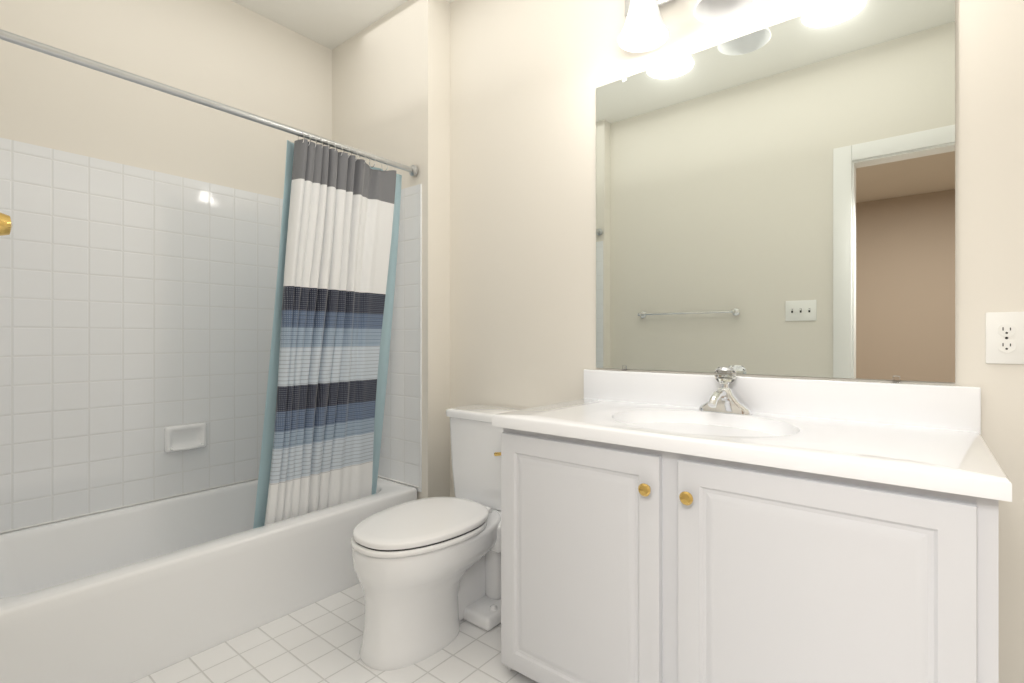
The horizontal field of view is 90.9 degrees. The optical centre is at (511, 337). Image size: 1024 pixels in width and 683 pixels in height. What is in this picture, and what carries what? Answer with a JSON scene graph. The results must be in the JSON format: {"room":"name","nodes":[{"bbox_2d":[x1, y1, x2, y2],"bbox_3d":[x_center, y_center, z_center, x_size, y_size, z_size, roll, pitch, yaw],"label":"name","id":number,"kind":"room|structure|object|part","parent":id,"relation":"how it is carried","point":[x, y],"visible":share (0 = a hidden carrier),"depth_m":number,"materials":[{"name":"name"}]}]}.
{"room":"bathroom","nodes":[
{"label":"bathroom","id":0,"kind":"room"},
{"bbox_2d":[0,0,331,198],"bbox_3d":[-1.540,-0.302,2.341,0.120,2.685,2.005,0,0,39],"label":"wall","id":1,"kind":"structure","parent":0,"point":[232,54],"depth_m":2.25,"materials":[{"name":"white paint"}]},
{"bbox_2d":[0,137,282,533],"bbox_3d":[-1.504,0.000,2.284,0.008,1.460,1.508,0,0,39],"label":"tile","id":2,"kind":"structure","parent":1,"relation":"attached to","point":[137,305],"depth_m":2.12,"materials":[{"name":"white tile"}]},
{"bbox_2d":[164,422,206,452],"bbox_3d":[-1.469,0.452,2.282,0.047,0.116,0.168,0,0,39],"label":"dish","id":3,"kind":"object","parent":2,"relation":"attached to","point":[177,438],"visible":1,"depth_m":2.28,"materials":[{"name":"white ceramic"}]},
{"bbox_2d":[132,583,537,682],"bbox_3d":[-0.230,1.070,1.281,3.490,0.060,2.005,0,0,39],"label":"floor","id":4,"kind":"structure","parent":0,"point":[319,641],"depth_m":1.64,"materials":[{"name":"tile"}]},
{"bbox_2d":[0,475,418,682],"bbox_3d":[-1.208,0.873,2.047,0.754,0.335,1.506,0,0,39],"label":"bathtub","id":5,"kind":"object","parent":4,"relation":"on","point":[131,593],"visible":0.79,"depth_m":1.79,"materials":[{"name":"white ceramic"}]},
{"bbox_2d":[351,404,521,670],"bbox_3d":[-0.227,0.672,1.888,0.472,0.736,0.793,0,0,39],"label":"toilet","id":6,"kind":"object","parent":4,"relation":"on","point":[427,572],"visible":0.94,"depth_m":1.70,"materials":[{"name":"white ceramic"}]},
{"bbox_3d":[-0.323,0.668,1.771,0.374,0.018,0.490,0,0,39],"label":"seat","id":7,"kind":"part","parent":6,"relation":"part of","materials":[{"name":"white plastic"}]},
{"bbox_3d":[-0.316,0.642,1.779,0.366,0.025,0.499,0,0,39],"label":"lid","id":8,"kind":"part","parent":6,"relation":"part of","materials":[{"name":"white plastic"}]},
{"bbox_3d":[-0.049,0.322,2.109,0.472,0.036,0.216,0,0,39],"label":"tank lid","id":9,"kind":"part","parent":6,"relation":"part of","materials":[{"name":"white ceramic"}]},
{"bbox_3d":[-0.049,0.516,2.109,0.448,0.352,0.194,0,0,39],"label":"tank","id":10,"kind":"part","parent":6,"relation":"part of","materials":[{"name":"white ceramic"}]},
{"bbox_2d":[492,366,1011,682],"bbox_3d":[0.555,0.565,1.406,1.142,0.950,0.574,0,0,39],"label":"bathroom vanity","id":11,"kind":"object","parent":4,"relation":"on","point":[724,524],"visible":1,"depth_m":1.18,"materials":[{"name":"white wood"}]},
{"bbox_2d":[698,366,752,415],"bbox_3d":[0.642,0.162,1.556,0.160,0.144,0.171,0,0,39],"label":"faucet","id":12,"kind":"object","parent":11,"relation":"on","point":[723,393],"depth_m":1.59,"materials":[{"name":"silver metal"}]},
{"bbox_2d":[231,0,454,49],"bbox_3d":[-0.230,-1.675,1.281,3.490,0.060,2.005,0,0,39],"label":"ceiling","id":13,"kind":"structure","parent":0,"point":[331,24],"depth_m":2.56,"materials":[{"name":"white paint"}]},
{"bbox_2d":[332,0,449,499],"bbox_3d":[-0.628,-0.302,2.724,0.815,2.685,0.263,0,0,39],"label":"wall","id":14,"kind":"structure","parent":0,"point":[391,85],"depth_m":2.45,"materials":[{"name":"white paint"}]},
{"bbox_2d":[0,29,417,528],"bbox_3d":[-0.986,-0.030,1.864,0.166,1.591,1.506,0,0,39],"label":"shower curtain","id":15,"kind":"object","parent":14,"relation":"attached to","point":[328,369],"visible":1,"depth_m":2.10,"materials":[{"name":"multicoloured fabric"}]},
{"bbox_3d":[-0.942,-0.800,1.828,0.052,0.052,1.506,0,0,39],"label":"rod","id":16,"kind":"part","parent":15,"relation":"part of","materials":[{"name":"silver metal"}]},
{"bbox_2d":[378,184,421,491],"bbox_3d":[-0.730,0.000,2.632,0.772,1.460,0.008,0,0,39],"label":"tile","id":17,"kind":"structure","parent":14,"relation":"attached to","point":[400,458],"depth_m":2.45,"materials":[{"name":"white tile"}]},
{"bbox_2d":[450,0,1023,682],"bbox_3d":[0.726,-0.302,1.719,2.555,2.685,0.120,0,0,39],"label":"wall","id":18,"kind":"structure","parent":0,"point":[528,78],"depth_m":2.03,"materials":[{"name":"white paint"}]},
{"bbox_2d":[618,0,672,51],"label":"sconce","id":19,"kind":"object","parent":18,"relation":"attached to","point":[644,29],"depth_m":1.74,"materials":[{"name":"white glass"}]},
{"bbox_3d":[0.445,-1.098,1.709,0.169,0.166,0.169,0,0,39],"label":"lamp shade","id":20,"kind":"part","parent":19,"relation":"part of","materials":[{"name":"white glass"}]},
{"bbox_2d":[694,0,752,23],"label":"sconce","id":21,"kind":"object","parent":18,"relation":"attached to","point":[705,11],"depth_m":1.60,"materials":[{"name":"white glass"}]},
{"bbox_3d":[0.647,-1.098,1.545,0.169,0.166,0.169,0,0,39],"label":"lamp shade","id":22,"kind":"part","parent":21,"relation":"part of","materials":[{"name":"white glass"}]},
{"bbox_2d":[596,0,954,382],"bbox_3d":[0.734,-0.427,1.627,1.047,1.097,0.010,0,0,39],"label":"mirror","id":23,"kind":"object","parent":18,"relation":"attached to","point":[778,199],"visible":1,"depth_m":1.53,"materials":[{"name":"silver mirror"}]},
{"bbox_2d":[986,312,1023,363],"bbox_3d":[1.216,0.000,1.239,0.075,0.128,0.009,0,0,39],"label":"electrical outlet plate","id":24,"kind":"object","parent":18,"relation":"attached to","point":[1004,337],"visible":1,"depth_m":1.24,"materials":[{"name":"white plastic"}]},
{"bbox_3d":[-1.722,-0.302,1.416,0.762,2.685,0.098,0,0,39],"label":"wall","id":25,"kind":"structure","parent":0,"visible":0},
{"bbox_3d":[-1.691,0.000,1.460,0.754,1.460,0.008,0,0,39],"label":"tile","id":26,"kind":"structure","parent":25,"relation":"attached to","visible":0},
{"bbox_2d":[0,213,11,235],"bbox_3d":[-1.633,0.075,1.527,0.150,1.009,0.170,0,0,39],"label":"shower valve","id":27,"kind":"object","parent":26,"relation":"attached to","point":[5,224],"visible":1,"depth_m":1.56,"materials":[{"name":"gold metal"}]}
]}

